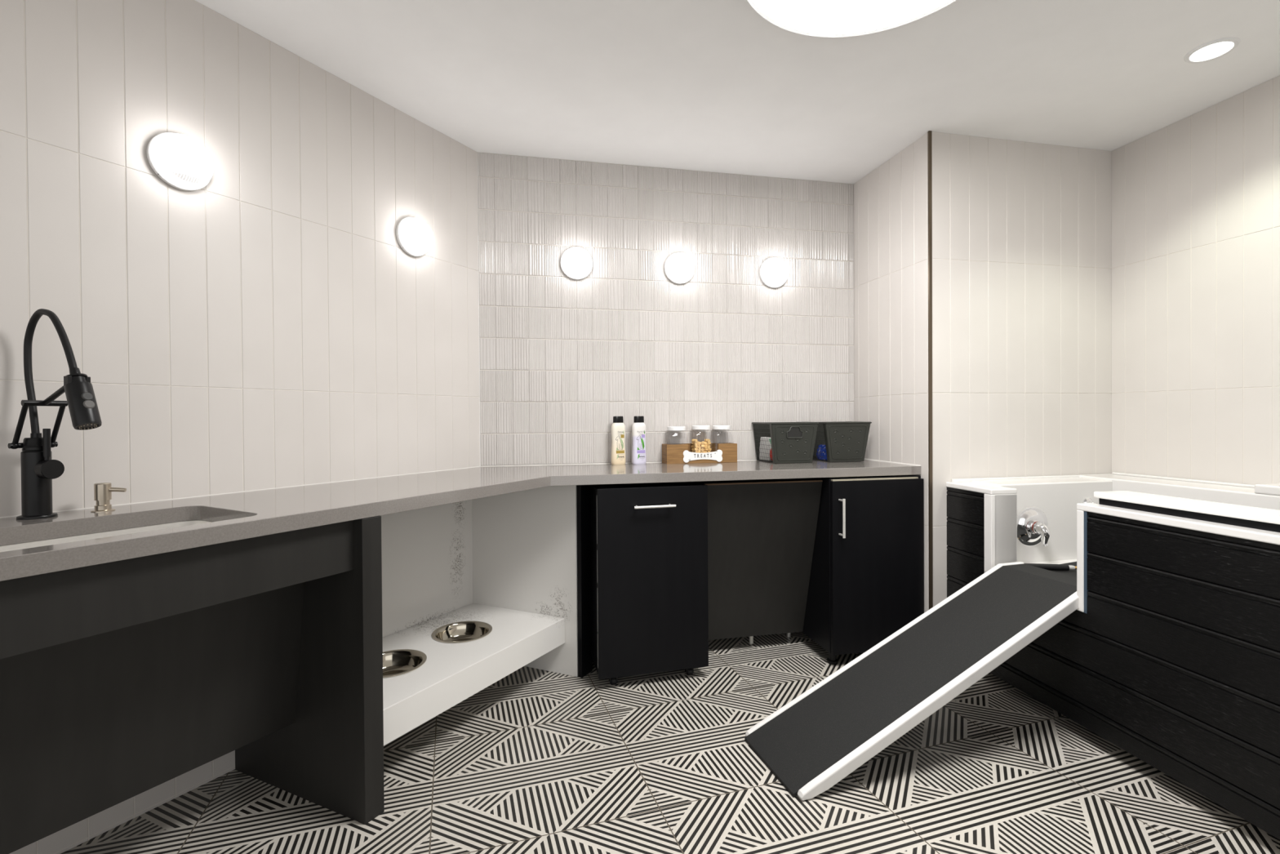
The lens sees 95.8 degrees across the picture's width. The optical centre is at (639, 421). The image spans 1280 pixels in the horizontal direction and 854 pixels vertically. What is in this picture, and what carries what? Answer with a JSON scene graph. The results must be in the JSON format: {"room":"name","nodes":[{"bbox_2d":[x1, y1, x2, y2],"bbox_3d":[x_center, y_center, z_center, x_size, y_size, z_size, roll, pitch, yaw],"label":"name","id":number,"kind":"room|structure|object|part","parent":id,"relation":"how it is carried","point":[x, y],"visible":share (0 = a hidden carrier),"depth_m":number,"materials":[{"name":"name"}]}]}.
{"room":"pet washing room","nodes":[
{"label":"pet washing room","id":0,"kind":"room"},
{"bbox_2d":[0,0,479,853],"bbox_3d":[-1.772,-0.075,1.112,0.100,2.396,3.900,0,1,29],"label":"wall","id":1,"kind":"structure","parent":0,"point":[268,323],"depth_m":1.80,"materials":[{"name":"tile"}]},
{"bbox_2d":[146,132,213,191],"bbox_3d":[-1.338,-0.770,1.702,0.076,0.160,0.160,0,1,29],"label":"wall sconce","id":2,"kind":"object","parent":1,"relation":"attached to","point":[180,161],"visible":1,"depth_m":1.67,"materials":[{"name":"white plastic"}]},
{"bbox_2d":[395,217,433,256],"bbox_3d":[-0.930,-0.779,2.425,0.076,0.160,0.160,0,1,29],"label":"wall sconce","id":3,"kind":"object","parent":1,"relation":"attached to","point":[415,236],"visible":1,"depth_m":2.39,"materials":[{"name":"white plastic"}]},
{"bbox_2d":[0,458,920,518],"bbox_3d":[-0.949,0.225,1.774,5.120,0.004,1.373,-1,1,-38],"label":"trim","id":4,"kind":"structure","parent":1,"relation":"attached to","point":[864,459],"depth_m":2.24,"materials":[{"name":"grey"}]},
{"bbox_2d":[477,152,853,465],"bbox_3d":[0.196,-0.104,3.038,1.999,2.396,0.104,0,0,-12],"label":"wall","id":5,"kind":"structure","parent":0,"point":[561,357],"depth_m":2.96,"materials":[{"name":"tile"}]},
{"bbox_2d":[560,246,592,279],"bbox_3d":[-0.308,-0.785,2.838,0.160,0.160,0.076,0,0,-12],"label":"wall sconce","id":6,"kind":"object","parent":5,"relation":"attached to","point":[576,263],"visible":1,"depth_m":2.81,"materials":[{"name":"white plastic"}]},
{"bbox_2d":[664,252,694,284],"bbox_3d":[0.210,-0.789,2.946,0.160,0.160,0.076,0,0,-12],"label":"wall sconce","id":7,"kind":"object","parent":5,"relation":"attached to","point":[679,267],"visible":1,"depth_m":2.92,"materials":[{"name":"white plastic"}]},
{"bbox_2d":[759,257,789,288],"bbox_3d":[0.719,-0.793,3.053,0.160,0.160,0.076,0,0,-12],"label":"wall sconce","id":8,"kind":"object","parent":5,"relation":"attached to","point":[774,273],"visible":1,"depth_m":3.03,"materials":[{"name":"white plastic"}]},
{"bbox_2d":[60,631,1279,853],"bbox_3d":[-0.353,1.166,0.752,7.600,0.100,6.800,0,0,-12],"label":"floor","id":9,"kind":"structure","parent":0,"point":[535,761],"depth_m":1.74,"materials":[{"name":"tile"}]},
{"bbox_2d":[0,515,384,853],"bbox_3d":[-1.363,0.698,1.124,0.593,0.844,1.527,0,1,29],"label":"vanity cabinet","id":10,"kind":"object","parent":9,"relation":"on","point":[120,680],"visible":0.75,"depth_m":1.42,"materials":[{"name":"grey laminate"}]},
{"bbox_3d":[-1.344,0.616,1.104,0.084,0.572,1.388,0,1,29],"label":"knee panel","id":11,"kind":"part","parent":10,"relation":"part of","materials":[{"name":"grey laminate"}]},
{"bbox_3d":[-1.014,0.690,1.744,0.598,0.844,0.061,0,1,25],"label":"panel","id":12,"kind":"part","parent":10,"relation":"part of","materials":[{"name":"grey laminate"}]},
{"bbox_2d":[0,459,920,581],"bbox_3d":[-0.856,0.247,1.606,1.548,0.040,5.140,0,1,45],"label":"countertop","id":13,"kind":"structure","parent":10,"relation":"on","point":[237,516],"depth_m":1.63,"materials":[{"name":"grey stone"}]},
{"bbox_2d":[8,308,102,519],"bbox_3d":[-1.377,-0.019,1.370,0.272,0.504,0.086,0,1,21],"label":"faucet","id":14,"kind":"object","parent":13,"relation":"on","point":[38,468],"visible":1,"depth_m":1.38,"materials":[{"name":"black metal"}]},
{"bbox_3d":[-1.455,0.007,1.400,0.068,0.116,0.086,0,1,21],"label":"support arm","id":15,"kind":"part","parent":14,"relation":"part of","materials":[{"name":"black metal"}]},
{"bbox_3d":[-1.432,0.066,1.396,0.013,0.098,0.013,0,0,-12],"label":"lever","id":16,"kind":"part","parent":14,"relation":"part of","materials":[{"name":"black metal"}]},
{"bbox_3d":[-1.431,0.115,1.396,0.039,0.047,0.047,0,0,14],"label":"handle","id":17,"kind":"part","parent":14,"relation":"part of","materials":[{"name":"black metal"}]},
{"bbox_2d":[0,520,211,551],"bbox_3d":[-1.214,0.339,1.266,0.381,0.132,0.608,0,1,29],"label":"sink","id":18,"kind":"object","parent":13,"relation":"in","point":[112,533],"visible":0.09,"depth_m":1.41,"materials":[{"name":"metal"}]},
{"bbox_2d":[90,482,126,512],"bbox_3d":[-1.382,0.196,1.504,0.072,0.072,0.047,0,0,-12],"label":"soap dispenser","id":19,"kind":"object","parent":13,"relation":"on","point":[102,491],"visible":1,"depth_m":1.49,"materials":[{"name":"silver metal"}]},
{"bbox_3d":[-1.372,0.177,1.508,0.049,0.015,0.012,-1,1,-18],"label":"spout","id":20,"kind":"part","parent":19,"relation":"part of","materials":[{"name":"silver metal"}]},
{"bbox_2d":[611,416,625,464],"bbox_3d":[-0.108,0.093,2.872,0.075,0.238,0.045,-1,1,-29],"label":"shampoo bottle","id":21,"kind":"object","parent":13,"relation":"on","point":[618,427],"visible":1,"depth_m":2.85,"materials":[{"name":"plastic"}]},
{"bbox_2d":[616,432,624,459],"bbox_3d":[-0.097,0.114,2.856,0.045,0.145,0.003,-1,1,-30],"label":"print","id":22,"kind":"object","parent":21,"relation":"on","point":[620,436],"depth_m":2.85,"materials":[{"name":"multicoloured paper"}]},
{"bbox_2d":[631,416,646,464],"bbox_3d":[-0.005,0.092,2.883,0.075,0.238,0.045,-1,1,-29],"label":"shampoo bottle","id":23,"kind":"object","parent":13,"relation":"on","point":[638,453],"visible":1,"depth_m":2.86,"materials":[{"name":"plastic"}]},
{"bbox_2d":[637,432,644,458],"bbox_3d":[0.006,0.114,2.867,0.045,0.145,0.004,-1,1,-29],"label":"print","id":24,"kind":"object","parent":23,"relation":"on","point":[641,436],"depth_m":2.87,"materials":[{"name":"multicoloured paper"}]},
{"bbox_2d":[662,442,737,463],"bbox_3d":[0.304,0.161,2.955,0.370,0.096,0.107,0,0,-12],"label":"crate","id":25,"kind":"object","parent":13,"relation":"on","point":[722,452],"visible":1,"depth_m":2.91,"materials":[{"name":"brown wood"}]},
{"bbox_2d":[667,426,685,431],"bbox_3d":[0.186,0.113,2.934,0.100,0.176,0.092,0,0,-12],"label":"lid","id":26,"kind":"object","parent":25,"relation":"in","point":[669,428],"visible":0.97,"depth_m":2.89,"materials":[{"name":"white plastic"}]},
{"bbox_2d":[692,425,710,429],"bbox_3d":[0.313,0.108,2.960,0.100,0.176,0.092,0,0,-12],"label":"lid","id":27,"kind":"object","parent":25,"relation":"in","point":[694,427],"visible":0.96,"depth_m":2.92,"materials":[{"name":"white plastic"}]},
{"bbox_2d":[712,425,730,429],"bbox_3d":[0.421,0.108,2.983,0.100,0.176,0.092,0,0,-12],"label":"lid","id":28,"kind":"object","parent":25,"relation":"in","point":[714,427],"visible":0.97,"depth_m":2.94,"materials":[{"name":"white plastic"}]},
{"bbox_2d":[751,422,818,463],"bbox_3d":[0.742,0.103,2.972,0.258,0.202,0.247,0,0,-12],"label":"storage basket","id":29,"kind":"object","parent":13,"relation":"on","point":[791,442],"visible":0.96,"depth_m":2.87,"materials":[{"name":"grey plastic"}]},
{"bbox_3d":[0.719,0.106,3.086,0.245,0.194,0.010,0,0,-12],"label":"panel","id":30,"kind":"part","parent":29,"relation":"part of","materials":[{"name":"grey plastic"}]},
{"bbox_2d":[759,436,771,460],"bbox_3d":[0.662,0.141,2.995,0.027,0.120,0.134,-1,1,-19],"label":"package","id":31,"kind":"object","parent":29,"relation":"in","point":[765,447],"visible":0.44,"depth_m":3.00,"materials":[{"name":"white"}]},
{"bbox_3d":[0.766,0.053,2.856,0.091,0.062,0.010,0,0,-12],"label":"handle","id":32,"kind":"part","parent":29,"relation":"part of","materials":[{"name":"grey plastic"}]},
{"bbox_3d":[0.766,0.107,2.861,0.245,0.194,0.014,0,0,-12],"label":"panel","id":33,"kind":"part","parent":29,"relation":"part of","materials":[{"name":"grey plastic"}]},
{"bbox_2d":[812,421,871,462],"bbox_3d":[1.027,0.101,3.032,0.262,0.202,0.246,0,0,-12],"label":"storage basket","id":34,"kind":"object","parent":13,"relation":"on","point":[843,441],"visible":0.84,"depth_m":2.92,"materials":[{"name":"grey plastic"}]},
{"bbox_3d":[1.003,0.103,3.145,0.249,0.194,0.010,0,0,-12],"label":"panel","id":35,"kind":"part","parent":34,"relation":"part of","materials":[{"name":"grey plastic"}]},
{"bbox_2d":[816,444,826,460],"bbox_3d":[0.965,0.158,3.017,0.051,0.080,0.162,0,0,-12],"label":"bag","id":36,"kind":"object","parent":34,"relation":"in","point":[821,446],"visible":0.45,"depth_m":3.00,"materials":[{"name":"blue plastic"}]},
{"bbox_2d":[379,484,577,745],"bbox_3d":[-0.764,0.685,2.205,0.575,0.844,1.020,0,1,29],"label":"station","id":37,"kind":"object","parent":9,"relation":"on","point":[508,562],"visible":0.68,"depth_m":2.50,"materials":[{"name":"white stone"}]},
{"bbox_2d":[382,648,426,677],"bbox_3d":[-0.884,0.887,2.058,0.236,0.063,0.236,0,0,-12],"label":"bowl","id":38,"kind":"object","parent":37,"relation":"on","point":[399,661],"visible":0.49,"depth_m":2.14,"materials":[{"name":"silver metal"}]},
{"bbox_3d":[-1.026,0.685,2.313,0.013,0.844,0.950,0,1,29],"label":"panel","id":39,"kind":"part","parent":37,"relation":"part of","materials":[{"name":"white stone"}]},
{"bbox_2d":[431,620,492,643],"bbox_3d":[-0.723,0.884,2.356,0.236,0.063,0.236,0,0,-12],"label":"bowl","id":40,"kind":"object","parent":37,"relation":"on","point":[469,630],"visible":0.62,"depth_m":2.43,"materials":[{"name":"silver metal"}]},
{"bbox_2d":[382,617,564,745],"bbox_3d":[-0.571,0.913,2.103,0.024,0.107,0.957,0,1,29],"label":"shelf","id":41,"kind":"object","parent":37,"relation":"attached to","point":[451,673],"depth_m":2.10,"materials":[{"name":"white stone"}]},
{"bbox_3d":[-0.533,0.680,2.618,0.577,0.844,0.022,0,1,24],"label":"panel","id":42,"kind":"part","parent":37,"relation":"part of","materials":[{"name":"white stone"}]},
{"bbox_2d":[576,484,592,677],"bbox_3d":[-0.242,0.679,2.520,0.023,0.844,0.080,0,1,29],"label":"filler panel","id":43,"kind":"object","parent":9,"relation":"on","point":[583,491],"visible":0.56,"depth_m":2.50,"materials":[{"name":"black laminate"}]},
{"bbox_2d":[590,481,708,684],"bbox_3d":[0.009,0.685,2.612,0.477,0.827,0.488,0,0,-15],"label":"base cabinet","id":44,"kind":"object","parent":9,"relation":"on","point":[650,604],"visible":0.94,"depth_m":2.41,"materials":[{"name":"black laminate"}]},
{"bbox_3d":[0.059,0.350,2.391,0.176,0.011,0.038,0,0,-15],"label":"handle","id":45,"kind":"part","parent":44,"relation":"part of","materials":[{"name":"metal"}]},
{"bbox_2d":[693,479,822,644],"bbox_3d":[0.511,0.671,2.799,0.560,0.842,0.473,0,0,-12],"label":"panel","id":46,"kind":"object","parent":9,"relation":"on","point":[762,532],"visible":0.73,"depth_m":2.66,"materials":[{"name":"grey laminate"}]},
{"bbox_3d":[0.467,0.300,3.013,0.552,0.103,0.030,0,0,-12],"label":"rail","id":47,"kind":"part","parent":46,"relation":"part of","materials":[{"name":"black laminate"}]},
{"bbox_3d":[0.548,0.992,2.849,0.020,0.199,0.020,0,0,-12],"label":"leg","id":48,"kind":"part","parent":46,"relation":"part of","materials":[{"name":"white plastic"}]},
{"bbox_2d":[780,475,924,664],"bbox_3d":[1.024,0.670,2.848,0.463,0.838,0.588,0,0,-12],"label":"base cabinet","id":49,"kind":"object","parent":9,"relation":"on","point":[866,583],"visible":0.66,"depth_m":2.60,"materials":[{"name":"black laminate"}]},
{"bbox_3d":[0.886,0.422,2.538,0.011,0.172,0.041,0,0,-12],"label":"handle","id":50,"kind":"part","parent":49,"relation":"part of","materials":[{"name":"metal"}]},
{"bbox_3d":[1.074,0.647,2.609,0.458,0.769,0.020,0,0,-12],"label":"door","id":51,"kind":"part","parent":49,"relation":"part of","materials":[{"name":"black laminate"}]},
{"bbox_2d":[744,561,1079,800],"bbox_3d":[1.006,0.836,2.018,1.255,0.518,0.360,-1,1,-16],"label":"ramp","id":52,"kind":"object","parent":9,"relation":"on","point":[811,743],"visible":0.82,"depth_m":1.96,"materials":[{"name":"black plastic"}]},
{"bbox_3d":[0.964,0.835,2.182,1.243,0.518,0.022,-1,1,-16],"label":"rail","id":53,"kind":"part","parent":52,"relation":"part of","materials":[{"name":"white plastic"}]},
{"bbox_2d":[946,471,1279,839],"bbox_3d":[2.325,0.671,0.438,1.139,0.861,4.713,0,0,-9],"label":"tub","id":54,"kind":"object","parent":9,"relation":"on","point":[1169,654],"depth_m":1.75,"materials":[{"name":"black wood"}]},
{"bbox_3d":[1.492,0.471,2.393,0.120,0.346,0.042,0,0,-9],"label":"opening frame","id":55,"kind":"part","parent":54,"relation":"part of","materials":[{"name":"white plastic"}]},
{"bbox_2d":[1017,506,1049,546],"bbox_3d":[1.703,0.454,2.467,0.188,0.188,0.087,0,0,-12],"label":"shower valve","id":56,"kind":"object","parent":54,"relation":"attached to","point":[1033,528],"visible":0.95,"depth_m":2.49,"materials":[{"name":"silver metal"}]},
{"bbox_3d":[1.700,0.454,2.479,0.060,0.060,0.028,0,0,-12],"label":"stem","id":57,"kind":"part","parent":56,"relation":"part of","materials":[{"name":"silver metal"}]},
{"bbox_3d":[1.707,0.481,2.448,0.047,0.101,0.048,0,0,-12],"label":"lever","id":58,"kind":"part","parent":56,"relation":"part of","materials":[{"name":"silver metal"}]},
{"bbox_2d":[1024,563,1076,570],"bbox_3d":[1.652,0.590,2.345,0.262,0.025,0.026,0,0,8],"label":"shower hose","id":59,"kind":"object","parent":54,"relation":"on","point":[1048,566],"visible":0.64,"depth_m":2.33,"materials":[{"name":"black rubber"}]},
{"bbox_3d":[1.991,0.364,2.554,0.052,0.052,0.034,0,0,-12],"label":"shower bracket","id":60,"kind":"part","parent":54,"relation":"part of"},
{"bbox_3d":[1.846,0.478,0.006,0.060,0.368,4.016,0,0,-9],"label":"gate frame","id":61,"kind":"part","parent":54,"relation":"part of","materials":[{"name":"white plastic"}]},
{"bbox_2d":[195,0,1279,211],"bbox_3d":[-0.369,-1.329,0.731,7.600,0.100,6.800,0,0,-12],"label":"ceiling","id":62,"kind":"structure","parent":0,"point":[710,86],"depth_m":2.14,"materials":[{"name":"paint"}]},
{"bbox_2d":[746,0,956,37],"bbox_3d":[0.631,-1.270,1.510,0.752,0.043,0.752,0,0,-12],"label":"ceiling light","id":63,"kind":"object","parent":62,"relation":"attached to","point":[815,18],"visible":1,"depth_m":1.78,"materials":[{"name":"white plastic"}]},
{"bbox_2d":[1183,36,1239,63],"bbox_3d":[2.009,-1.303,2.033,0.142,0.007,0.142,0,0,-12],"label":"recessed light","id":64,"kind":"object","parent":62,"relation":"in","point":[1211,50],"visible":1,"depth_m":2.03,"materials":[{"name":"white plastic"}]},
{"bbox_2d":[853,133,928,612],"bbox_3d":[1.284,-0.111,2.964,0.100,2.396,0.697,0,0,-12],"label":"wall","id":65,"kind":"structure","parent":0,"point":[891,205],"depth_m":2.84,"materials":[{"name":"tile"}]},
{"bbox_2d":[931,131,1111,606],"bbox_3d":[1.845,-0.113,2.773,1.101,2.396,0.100,0,0,-12],"label":"wall","id":66,"kind":"structure","parent":0,"point":[1022,231],"depth_m":2.71,"materials":[{"name":"tile"}]},
{"bbox_2d":[927,130,933,608],"bbox_3d":[1.311,-0.108,2.610,0.014,2.396,0.009,0,0,-12],"label":"trim","id":67,"kind":"structure","parent":66,"relation":"attached to","point":[929,133],"depth_m":2.60,"materials":[{"name":"brown metal"}]},
{"bbox_2d":[1111,75,1279,484],"bbox_3d":[2.847,-0.100,0.436,0.100,2.396,4.885,0,0,-12],"label":"wall","id":68,"kind":"structure","parent":0,"point":[1196,197],"depth_m":2.44,"materials":[{"name":"tile"}]}
]}

